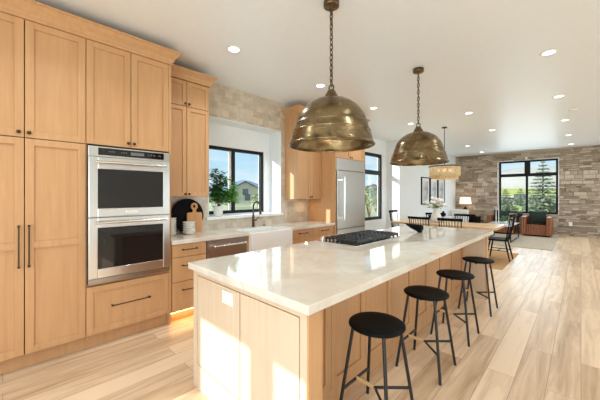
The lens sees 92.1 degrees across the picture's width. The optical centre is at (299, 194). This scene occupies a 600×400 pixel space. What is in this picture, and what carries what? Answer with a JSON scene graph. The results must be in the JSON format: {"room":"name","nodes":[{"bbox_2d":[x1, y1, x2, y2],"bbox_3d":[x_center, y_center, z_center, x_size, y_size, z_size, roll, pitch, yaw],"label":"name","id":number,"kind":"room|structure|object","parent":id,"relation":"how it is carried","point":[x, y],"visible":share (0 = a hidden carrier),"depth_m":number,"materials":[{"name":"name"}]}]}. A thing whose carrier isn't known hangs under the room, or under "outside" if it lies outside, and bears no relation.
{"room":"kitchen","nodes":[
{"label":"kitchen","id":0,"kind":"room"},
{"bbox_2d":[209,180,257,192],"bbox_3d":[-34.677,-9.515,462.314,441.120,24.569,420.250,0,0,44],"label":"mountain","id":1,"kind":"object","parent":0,"point":[241,181],"visible":0.05,"depth_m":407.62},
{"bbox_2d":[209,122,269,214],"bbox_3d":[-1.105,-0.407,4.932,0.160,1.875,1.812,0,0,44],"label":"wall","id":2,"kind":"structure","parent":0,"point":[220,135],"depth_m":5.04,"materials":[{"name":"white paint"}]},
{"bbox_2d":[209,145,262,213],"bbox_3d":[-1.093,-0.237,4.898,0.074,1.083,1.138,0,0,44],"label":"window","id":3,"kind":"structure","parent":2,"relation":"in","point":[231,151],"depth_m":4.84,"materials":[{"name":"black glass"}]},
{"bbox_2d":[171,83,386,232],"bbox_3d":[0.343,-0.110,6.313,0.610,3.060,7.030,0,0,44],"label":"wall","id":4,"kind":"structure","parent":0,"point":[225,102],"depth_m":4.89,"materials":[{"name":"tile"}]},
{"bbox_2d":[171,64,216,196],"bbox_3d":[-1.474,-0.757,3.701,0.423,1.555,0.678,0,0,44],"label":"upper cabinet","id":5,"kind":"object","parent":4,"relation":"attached to","point":[189,88],"visible":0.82,"depth_m":3.60,"materials":[{"name":"brown wood"}]},
{"bbox_2d":[282,104,321,198],"bbox_3d":[0.070,-0.730,5.288,0.423,1.610,0.700,0,0,44],"label":"upper cabinet","id":6,"kind":"object","parent":4,"relation":"attached to","point":[303,169],"visible":0.62,"depth_m":5.15,"materials":[{"name":"brown wood"}]},
{"bbox_2d":[365,152,380,220],"bbox_3d":[2.087,-0.245,8.390,0.074,1.928,0.998,0,0,44],"label":"window","id":7,"kind":"structure","parent":4,"relation":"in","point":[371,172],"depth_m":8.68,"materials":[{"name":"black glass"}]},
{"bbox_2d":[0,232,599,399],"bbox_3d":[4.010,1.480,3.981,9.400,0.120,16.700,0,0,44],"label":"floor","id":8,"kind":"structure","parent":0,"point":[541,341],"depth_m":2.56,"materials":[{"name":"brown wood"}]},
{"bbox_2d":[0,0,87,373],"bbox_3d":[-2.419,-0.068,2.521,0.713,2.975,0.807,0,0,44],"label":"pantry cabinet","id":9,"kind":"object","parent":8,"relation":"on","point":[42,46],"visible":1,"depth_m":2.41,"materials":[{"name":"brown wood"}]},
{"bbox_2d":[84,20,181,347],"bbox_3d":[-1.842,-0.068,3.114,0.713,2.975,0.844,0,0,44],"label":"tall cabinet","id":10,"kind":"object","parent":8,"relation":"on","point":[128,77],"visible":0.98,"depth_m":2.86,"materials":[{"name":"brown wood"}]},
{"bbox_2d":[87,145,169,284],"bbox_3d":[-1.863,0.185,3.067,0.688,1.276,0.720,0,0,44],"label":"double wall oven","id":11,"kind":"object","parent":10,"relation":"in","point":[128,190],"visible":1,"depth_m":2.82,"materials":[{"name":"silver metal"}]},
{"bbox_2d":[171,241,205,321],"bbox_3d":[-1.477,0.984,3.518,0.673,0.872,0.412,0,0,44],"label":"base cabinet","id":12,"kind":"object","parent":8,"relation":"on","point":[182,277],"visible":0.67,"depth_m":3.27,"materials":[{"name":"brown wood"}]},
{"bbox_2d":[206,236,246,258],"bbox_3d":[-1.112,0.986,3.861,0.678,0.868,0.577,0,0,44],"label":"dishwasher","id":13,"kind":"object","parent":8,"relation":"on","point":[237,245],"visible":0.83,"depth_m":3.64,"materials":[{"name":"silver metal"}]},
{"bbox_2d":[247,236,248,251],"bbox_3d":[-0.651,0.984,4.378,0.659,0.872,0.800,0,0,44],"label":"base cabinet","id":14,"kind":"object","parent":8,"relation":"on","point":[247,236],"visible":0.02,"depth_m":3.89,"materials":[{"name":"brown wood"}]},
{"bbox_2d":[293,226,333,243],"bbox_3d":[0.018,0.984,5.056,0.673,0.872,1.105,0,0,44],"label":"base cabinet","id":15,"kind":"object","parent":8,"relation":"on","point":[310,234],"visible":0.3,"depth_m":4.81,"materials":[{"name":"brown wood"}]},
{"bbox_2d":[171,220,334,244],"bbox_3d":[-0.614,0.523,4.417,0.658,0.046,2.902,0,0,44],"label":"countertop","id":16,"kind":"structure","parent":15,"relation":"on","point":[224,233],"depth_m":3.85,"materials":[{"name":"white stone"}]},
{"bbox_2d":[171,199,202,231],"bbox_3d":[-1.512,0.274,3.890,0.040,0.450,0.450,0,0,44],"label":"round tray","id":17,"kind":"object","parent":16,"relation":"on","point":[179,211],"visible":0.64,"depth_m":3.83,"materials":[{"name":"black wood"}]},
{"bbox_2d":[187,203,202,231],"bbox_3d":[-1.431,0.303,3.923,0.051,0.393,0.210,0,0,44],"label":"cutting board","id":18,"kind":"object","parent":16,"relation":"on","point":[192,216],"visible":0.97,"depth_m":3.93,"materials":[{"name":"brown wood"}]},
{"bbox_2d":[252,201,261,226],"bbox_3d":[-0.682,0.296,4.525,0.129,0.407,0.199,0,0,-19],"label":"kitchen faucet","id":19,"kind":"object","parent":16,"relation":"on","point":[258,202],"visible":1,"depth_m":4.56,"materials":[{"name":"brown metal"}]},
{"bbox_2d":[238,226,292,251],"bbox_3d":[-0.555,0.665,4.303,0.495,0.306,0.763,0,0,44],"label":"farmhouse sink","id":20,"kind":"object","parent":16,"relation":"in","point":[260,238],"visible":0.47,"depth_m":4.16,"materials":[{"name":"white ceramic"}]},
{"bbox_3d":[-1.420,0.481,3.703,0.158,0.036,0.158,0,0,44],"label":"bowl","id":21,"kind":"object","parent":16,"relation":"on","visible":0},
{"bbox_2d":[183,228,195,231],"bbox_3d":[-1.420,0.451,3.703,0.158,0.036,0.158,0,0,44],"label":"bowl","id":22,"kind":"object","parent":21,"relation":"on","point":[185,230],"visible":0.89,"depth_m":3.65,"materials":[{"name":"white ceramic"}]},
{"bbox_3d":[-1.420,0.421,3.703,0.158,0.036,0.158,0,0,44],"label":"bowl","id":23,"kind":"object","parent":22,"relation":"on","visible":0},
{"bbox_3d":[-1.420,0.391,3.703,0.158,0.036,0.158,0,0,44],"label":"bowl","id":24,"kind":"object","parent":23,"relation":"on","visible":0},
{"bbox_2d":[183,221,195,224],"bbox_3d":[-1.420,0.360,3.703,0.158,0.036,0.158,0,0,44],"label":"bowl","id":25,"kind":"object","parent":24,"relation":"on","point":[184,222],"visible":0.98,"depth_m":3.66,"materials":[{"name":"white ceramic"}]},
{"bbox_2d":[308,119,369,234],"bbox_3d":[0.806,-0.062,5.819,0.738,2.965,1.084,0,0,44],"label":"refrigerator surround","id":26,"kind":"object","parent":8,"relation":"on","point":[324,209],"visible":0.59,"depth_m":5.38,"materials":[{"name":"brown wood"}]},
{"bbox_2d":[194,236,487,399],"bbox_3d":[0.893,0.984,3.073,1.173,0.873,3.668,0,0,44],"label":"kitchen island","id":27,"kind":"object","parent":8,"relation":"on","point":[248,346],"visible":0.47,"depth_m":1.92,"materials":[{"name":"brown wood"}]},
{"bbox_2d":[223,293,230,303],"bbox_3d":[-0.464,0.656,1.835,0.096,0.052,0.002,0,0,44],"label":"socket","id":28,"kind":"object","parent":27,"relation":"attached to","point":[226,296],"depth_m":1.83,"materials":[{"name":"white plastic"}]},
{"bbox_2d":[222,290,232,306],"bbox_3d":[-0.461,0.656,1.838,0.120,0.084,0.006,0,0,44],"label":"outlet plate","id":29,"kind":"object","parent":27,"relation":"attached to","point":[227,295],"depth_m":1.83,"materials":[{"name":"plastic"}]},
{"bbox_2d":[188,225,493,315],"bbox_3d":[0.946,0.523,3.107,1.215,0.046,3.853,0,0,44],"label":"island countertop","id":30,"kind":"structure","parent":27,"relation":"on","point":[307,278],"depth_m":2.05,"materials":[{"name":"white stone"}]},
{"bbox_2d":[316,230,400,246],"bbox_3d":[0.684,0.469,3.261,0.505,0.060,0.950,0,0,44],"label":"gas cooktop","id":31,"kind":"object","parent":30,"relation":"in","point":[365,237],"visible":1,"depth_m":3.08,"materials":[{"name":"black metal"}]},
{"bbox_2d":[405,223,423,232],"bbox_3d":[1.523,0.440,3.872,0.237,0.118,0.237,0,0,44],"label":"decorative bowl","id":32,"kind":"object","parent":30,"relation":"on","point":[419,228],"visible":0.99,"depth_m":3.81,"materials":[{"name":"black wood"}]},
{"bbox_2d":[336,158,364,234],"bbox_3d":[0.803,0.371,5.772,0.760,2.098,0.933,0,0,44],"label":"refrigerator","id":33,"kind":"object","parent":8,"relation":"on","point":[350,177],"visible":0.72,"depth_m":5.54,"materials":[{"name":"silver metal"}]},
{"bbox_2d":[339,312,413,399],"bbox_3d":[0.484,1.112,1.824,0.365,0.618,0.377,0,0,44],"label":"counter stool","id":34,"kind":"object","parent":8,"relation":"on","point":[383,326],"visible":1,"depth_m":1.82,"materials":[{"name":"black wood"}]},
{"bbox_2d":[395,285,455,385],"bbox_3d":[1.048,1.112,2.405,0.365,0.618,0.377,0,0,44],"label":"counter stool","id":35,"kind":"object","parent":8,"relation":"on","point":[420,292],"visible":0.99,"depth_m":2.39,"materials":[{"name":"black metal"}]},
{"bbox_2d":[430,269,479,346],"bbox_3d":[1.585,1.112,2.957,0.365,0.618,0.377,0,0,44],"label":"counter stool","id":36,"kind":"object","parent":8,"relation":"on","point":[450,274],"visible":0.94,"depth_m":2.94,"materials":[{"name":"black metal"}]},
{"bbox_2d":[450,209,468,221],"bbox_3d":[6.278,1.000,11.491,0.620,0.839,0.730,0,0,44],"label":"lounge chair","id":37,"kind":"object","parent":8,"relation":"on","point":[453,211],"visible":0.36,"depth_m":11.59,"materials":[{"name":"white fabric"}]},
{"bbox_2d":[468,216,480,222],"bbox_3d":[6.962,1.145,11.872,0.710,0.549,0.530,0,0,44],"label":"table","id":38,"kind":"object","parent":8,"relation":"on","point":[477,218],"visible":0.1,"depth_m":11.57,"materials":[{"name":"black wood"}]},
{"bbox_2d":[459,197,471,209],"bbox_3d":[6.840,0.479,11.955,0.450,0.779,0.450,0,0,44],"label":"table lamp","id":39,"kind":"object","parent":38,"relation":"on","point":[463,200],"visible":0.68,"depth_m":11.80,"materials":[{"name":"white fabric"}]},
{"bbox_2d":[458,256,497,316],"bbox_3d":[2.230,1.112,3.620,0.365,0.618,0.377,0,0,44],"label":"counter stool","id":40,"kind":"object","parent":8,"relation":"on","point":[472,259],"visible":0.96,"depth_m":3.61,"materials":[{"name":"black metal"}]},
{"bbox_2d":[488,250,517,269],"bbox_3d":[3.598,1.415,7.136,2.650,0.010,2.070,0,0,44],"label":"jute rug","id":41,"kind":"object","parent":8,"relation":"on","point":[501,259],"visible":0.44,"depth_m":6.42,"materials":[{"name":"brown wicker"}]},
{"bbox_2d":[389,210,398,226],"bbox_3d":[2.679,0.909,7.716,0.526,0.997,0.490,0,0,44],"label":"dining chair","id":42,"kind":"object","parent":41,"relation":"on","point":[390,211],"visible":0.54,"depth_m":7.88,"materials":[{"name":"black wood"}]},
{"bbox_2d":[408,216,429,225],"bbox_3d":[2.780,0.944,6.575,0.490,0.927,0.526,0,0,44],"label":"dining chair","id":43,"kind":"object","parent":41,"relation":"on","point":[409,217],"visible":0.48,"depth_m":6.37,"materials":[{"name":"black wood"}]},
{"bbox_2d":[391,219,504,230],"bbox_3d":[3.418,1.035,6.858,2.260,0.750,1.040,0,0,44],"label":"dining table","id":44,"kind":"object","parent":41,"relation":"on","point":[467,225],"visible":0.48,"depth_m":6.47,"materials":[{"name":"brown wood"}]},
{"bbox_2d":[425,196,446,222],"bbox_3d":[3.314,0.347,6.979,0.544,0.624,0.491,0,0,-27],"label":"flower vase","id":45,"kind":"object","parent":44,"relation":"on","point":[438,203],"visible":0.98,"depth_m":6.91,"materials":[{"name":"white ceramic"}]},
{"bbox_2d":[437,218,462,227],"bbox_3d":[3.239,0.944,6.129,0.490,0.927,0.526,0,0,44],"label":"dining chair","id":46,"kind":"object","parent":41,"relation":"on","point":[438,219],"visible":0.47,"depth_m":5.96,"materials":[{"name":"black wood"}]},
{"bbox_2d":[454,214,475,222],"bbox_3d":[4.000,0.944,7.126,0.490,0.927,0.526,0,0,44],"label":"dining chair","id":47,"kind":"object","parent":41,"relation":"on","point":[455,215],"visible":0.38,"depth_m":7.25,"materials":[{"name":"black wood"}]},
{"bbox_2d":[488,214,515,261],"bbox_3d":[4.386,0.909,6.307,0.526,0.997,0.490,0,0,44],"label":"dining chair","id":48,"kind":"object","parent":41,"relation":"on","point":[490,238],"visible":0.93,"depth_m":6.16,"materials":[{"name":"black wood"}]},
{"bbox_2d":[488,233,559,250],"bbox_3d":[6.791,1.414,9.423,2.360,0.012,3.500,0,0,44],"label":"area rug","id":49,"kind":"object","parent":8,"relation":"on","point":[532,242],"visible":0.54,"depth_m":8.57,"materials":[{"name":"beige fabric"}]},
{"bbox_2d":[487,214,516,233],"bbox_3d":[7.511,1.067,10.766,0.820,0.679,0.790,0,0,44],"label":"armchair","id":50,"kind":"object","parent":49,"relation":"on","point":[490,218],"visible":0.33,"depth_m":10.55,"materials":[{"name":"brown leather"}]},
{"bbox_2d":[493,210,509,221],"bbox_3d":[7.514,0.775,10.784,0.500,0.446,0.176,0,0,44],"label":"throw pillow","id":51,"kind":"object","parent":50,"relation":"on","point":[504,213],"visible":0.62,"depth_m":10.75,"materials":[{"name":"green fabric"}]},
{"bbox_2d":[487,221,518,242],"bbox_3d":[6.516,1.164,9.334,0.730,0.488,1.570,0,0,44],"label":"coffee table","id":52,"kind":"object","parent":49,"relation":"on","point":[493,222],"visible":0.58,"depth_m":9.37,"materials":[{"name":"stone"}]},
{"bbox_2d":[499,216,509,223],"bbox_3d":[6.545,0.786,9.214,0.353,0.266,0.334,0,0,44],"label":"potted plant","id":53,"kind":"object","parent":52,"relation":"on","point":[506,217],"visible":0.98,"depth_m":9.17,"materials":[{"name":"green plant"}]},
{"bbox_2d":[521,215,552,236],"bbox_3d":[8.242,1.067,10.055,0.820,0.679,0.790,0,0,44],"label":"armchair","id":54,"kind":"object","parent":49,"relation":"on","point":[527,229],"visible":0.87,"depth_m":9.83,"materials":[{"name":"brown leather"}]},
{"bbox_2d":[529,211,546,223],"bbox_3d":[8.267,0.775,10.052,0.500,0.446,0.176,0,0,44],"label":"throw pillow","id":55,"kind":"object","parent":54,"relation":"on","point":[534,216],"visible":0.99,"depth_m":10.01,"materials":[{"name":"green fabric"}]},
{"bbox_2d":[34,0,599,156],"bbox_3d":[4.010,-1.715,3.981,9.400,0.150,16.700,0,0,44],"label":"ceiling","id":56,"kind":"structure","parent":0,"point":[483,58],"depth_m":3.42,"materials":[{"name":"paint"}]},
{"bbox_2d":[226,46,241,52],"bbox_3d":[-0.744,-1.636,3.252,0.168,0.008,0.168,0,0,44],"label":"recessed light","id":57,"kind":"object","parent":56,"relation":"in","point":[233,49],"visible":1,"depth_m":3.25,"materials":[{"name":"paint"}]},
{"bbox_2d":[315,84,325,87],"bbox_3d":[0.307,-1.636,4.332,0.168,0.008,0.168,0,0,44],"label":"recessed light","id":58,"kind":"object","parent":56,"relation":"in","point":[316,85],"visible":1,"depth_m":4.32,"materials":[{"name":"paint"}]},
{"bbox_2d":[289,0,374,151],"bbox_3d":[0.266,-1.026,2.454,0.721,1.226,0.721,0,0,-26],"label":"pendant light","id":59,"kind":"object","parent":56,"relation":"hanging from","point":[332,122],"visible":1,"depth_m":2.23,"materials":[{"name":"gold metal"}]},
{"bbox_2d":[389,67,448,165],"bbox_3d":[1.542,-1.026,3.766,0.721,1.226,0.721,0,0,-26],"label":"pendant light","id":60,"kind":"object","parent":56,"relation":"hanging from","point":[419,147],"visible":1,"depth_m":3.56,"materials":[{"name":"gold metal"}]},
{"bbox_2d":[428,127,460,179],"bbox_3d":[3.494,-1.010,6.994,0.704,1.259,0.704,0,0,44],"label":"chandelier","id":61,"kind":"object","parent":56,"relation":"hanging from","point":[450,171],"visible":1,"depth_m":6.73,"materials":[{"name":"brown metal"}]},
{"bbox_2d":[540,49,558,55],"bbox_3d":[2.863,-1.636,3.325,0.168,0.008,0.168,0,0,44],"label":"recessed light","id":62,"kind":"object","parent":56,"relation":"in","point":[551,51],"visible":1,"depth_m":3.32,"materials":[{"name":"paint"}]},
{"bbox_2d":[387,140,455,227],"bbox_3d":[4.762,-0.110,10.894,0.560,3.060,5.700,0,0,44],"label":"wall","id":63,"kind":"structure","parent":0,"point":[403,182],"depth_m":9.11,"materials":[{"name":"white paint"}]},
{"bbox_2d":[421,177,429,204],"bbox_3d":[4.375,-0.145,10.070,0.031,0.950,0.740,0,0,44],"label":"framed picture","id":64,"kind":"object","parent":63,"relation":"attached to","point":[425,181],"visible":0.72,"depth_m":10.05,"materials":[{"name":"white paper"}]},
{"bbox_2d":[423,181,427,200],"bbox_3d":[4.377,-0.145,10.068,0.002,0.690,0.460,0,0,44],"label":"print","id":65,"kind":"object","parent":64,"relation":"attached to","point":[425,183],"depth_m":10.05},
{"bbox_2d":[430,178,437,203],"bbox_3d":[4.926,-0.145,10.637,0.031,0.950,0.740,0,0,44],"label":"framed picture","id":66,"kind":"object","parent":63,"relation":"attached to","point":[433,183],"visible":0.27,"depth_m":10.61,"materials":[{"name":"white paper"}]},
{"bbox_2d":[432,182,435,197],"bbox_3d":[4.928,-0.145,10.635,0.002,0.690,0.460,0,0,44],"label":"print","id":67,"kind":"object","parent":66,"relation":"attached to","point":[433,183],"depth_m":10.67},
{"bbox_2d":[438,179,444,202],"bbox_3d":[5.476,-0.145,11.203,0.031,0.950,0.740,0,0,44],"label":"framed picture","id":68,"kind":"object","parent":63,"relation":"attached to","point":[441,183],"visible":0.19,"depth_m":11.21,"materials":[{"name":"white paper"}]},
{"bbox_2d":[439,182,442,198],"bbox_3d":[5.479,-0.145,11.201,0.002,0.690,0.460,0,0,44],"label":"print","id":69,"kind":"object","parent":68,"relation":"attached to","point":[440,183],"depth_m":11.21},
{"bbox_2d":[456,145,599,237],"bbox_3d":[9.793,-0.110,9.569,8.491,3.052,0.064,0,0,44],"label":"wall","id":70,"kind":"structure","parent":0,"point":[590,172],"depth_m":10.12,"materials":[{"name":"stone"}]},
{"bbox_2d":[497,157,558,214],"bbox_3d":[8.498,-0.326,10.841,1.830,2.029,0.064,0,0,44],"label":"trim","id":71,"kind":"structure","parent":70,"relation":"attached to","point":[555,157],"depth_m":11.31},
{"bbox_2d":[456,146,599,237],"bbox_3d":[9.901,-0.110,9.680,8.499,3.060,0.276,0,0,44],"label":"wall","id":72,"kind":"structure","parent":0,"point":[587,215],"depth_m":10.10,"materials":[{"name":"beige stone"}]},
{"bbox_2d":[499,158,557,213],"bbox_3d":[8.554,-0.305,10.885,1.748,1.988,0.085,0,0,44],"label":"window","id":73,"kind":"structure","parent":72,"relation":"in","point":[526,173],"depth_m":10.85,"materials":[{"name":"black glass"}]},
{"bbox_2d":[501,166,555,196],"bbox_3d":[253.600,-13.667,309.073,211.859,32.874,372.779,0,0,44],"label":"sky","id":74,"kind":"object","parent":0,"point":[506,182],"visible":0.24,"depth_m":253.34,"materials":[{"name":"white"}]},
{"bbox_3d":[-1.927,-0.110,3.756,0.300,3.060,7.700,0,0,44],"label":"wall","id":75,"kind":"structure","parent":0,"visible":0},
{"bbox_2d":[208,116,280,216],"bbox_3d":[-0.938,-0.414,4.770,0.303,1.462,1.411,0,0,44],"label":"trim","id":76,"kind":"structure","parent":75,"relation":"attached to","point":[275,135],"depth_m":5.22,"materials":[{"name":"white paint"}]},
{"bbox_2d":[206,212,282,219],"bbox_3d":[-0.930,0.339,4.763,0.324,0.042,1.472,0,0,44],"label":"window sill","id":77,"kind":"object","parent":75,"relation":"attached to","point":[227,216],"visible":0.85,"depth_m":4.61,"materials":[{"name":"paint"}]},
{"bbox_2d":[209,168,243,215],"bbox_3d":[-1.155,-0.043,4.453,0.401,0.719,0.677,0,0,44],"label":"potted plant","id":78,"kind":"object","parent":77,"relation":"on","point":[217,188],"visible":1,"depth_m":4.35,"materials":[{"name":"green plant"}]},
{"label":"outside","id":79,"kind":"structure","parent":0,"visible":0},
{"bbox_2d":[501,189,555,195],"bbox_3d":[112.610,-1.883,151.038,66.548,4.555,159.445,0,0,44],"label":"field","id":80,"kind":"structure","parent":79,"point":[512,192],"depth_m":135.13,"materials":[{"name":"green plant"}]},
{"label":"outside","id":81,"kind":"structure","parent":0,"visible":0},
{"bbox_2d":[209,197,553,216],"bbox_3d":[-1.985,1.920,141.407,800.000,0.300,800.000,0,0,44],"label":"ground","id":82,"kind":"structure","parent":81,"point":[373,213],"depth_m":40.92,"materials":[{"name":"green plant"}]},
{"bbox_2d":[223,181,257,203],"bbox_3d":[-12.014,-0.520,62.000,9.500,4.580,10.800,0,0,-14],"label":"house","id":83,"kind":"structure","parent":82,"relation":"on","point":[249,189],"depth_m":57.16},
{"bbox_2d":[248,194,257,204],"bbox_3d":[-5.742,0.722,39.958,2.972,2.121,2.935,0,0,44],"label":"bush","id":84,"kind":"object","parent":82,"relation":"on","point":[253,198],"visible":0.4,"depth_m":39.64,"materials":[{"name":"green plant"}]},
{"bbox_2d":[365,187,376,216],"bbox_3d":[5.235,0.568,21.998,1.834,2.417,1.732,0,0,44],"label":"bush","id":85,"kind":"object","parent":82,"relation":"on","point":[372,189],"visible":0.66,"depth_m":21.91,"materials":[{"name":"green plant"}]},
{"bbox_2d":[365,184,376,206],"bbox_3d":[11.055,0.080,45.000,7.000,3.380,6.800,0,0,6],"label":"house","id":86,"kind":"structure","parent":82,"relation":"on","point":[374,186],"depth_m":42.00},
{"bbox_2d":[366,196,376,211],"bbox_3d":[7.860,0.899,29.919,2.165,1.766,2.227,0,0,-2],"label":"bush","id":87,"kind":"object","parent":82,"relation":"on","point":[372,196],"visible":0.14,"depth_m":29.98,"materials":[{"name":"green plant"}]},
{"bbox_2d":[501,189,516,210],"bbox_3d":[14.217,0.746,20.044,1.785,2.124,1.844,0,0,44],"label":"spruce tree","id":88,"kind":"object","parent":82,"relation":"on","point":[506,201],"visible":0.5,"depth_m":19.84,"materials":[{"name":"green plant"}]},
{"bbox_2d":[501,205,518,210],"bbox_3d":[16.763,1.204,23.024,2.047,1.161,1.995,0,0,44],"label":"bush","id":89,"kind":"object","parent":82,"relation":"on","point":[515,206],"visible":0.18,"depth_m":22.58,"materials":[{"name":"green plant"}]},
{"bbox_2d":[512,189,525,208],"bbox_3d":[18.290,0.624,23.973,1.679,2.347,1.816,0,0,19],"label":"spruce tree","id":90,"kind":"object","parent":82,"relation":"on","point":[521,201],"visible":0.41,"depth_m":23.90,"materials":[{"name":"green plant"}]},
{"bbox_2d":[502,194,555,205],"bbox_3d":[25.765,0.828,34.000,7.000,1.885,4.300,0,0,34],"label":"house","id":91,"kind":"structure","parent":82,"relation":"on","point":[512,200],"depth_m":32.45,"materials":[{"name":"green"}]},
{"bbox_2d":[519,161,555,212],"bbox_3d":[13.729,-0.063,16.411,2.701,3.706,2.580,0,0,20],"label":"spruce tree","id":92,"kind":"object","parent":82,"relation":"on","point":[540,201],"visible":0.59,"depth_m":16.21,"materials":[{"name":"green plant"}]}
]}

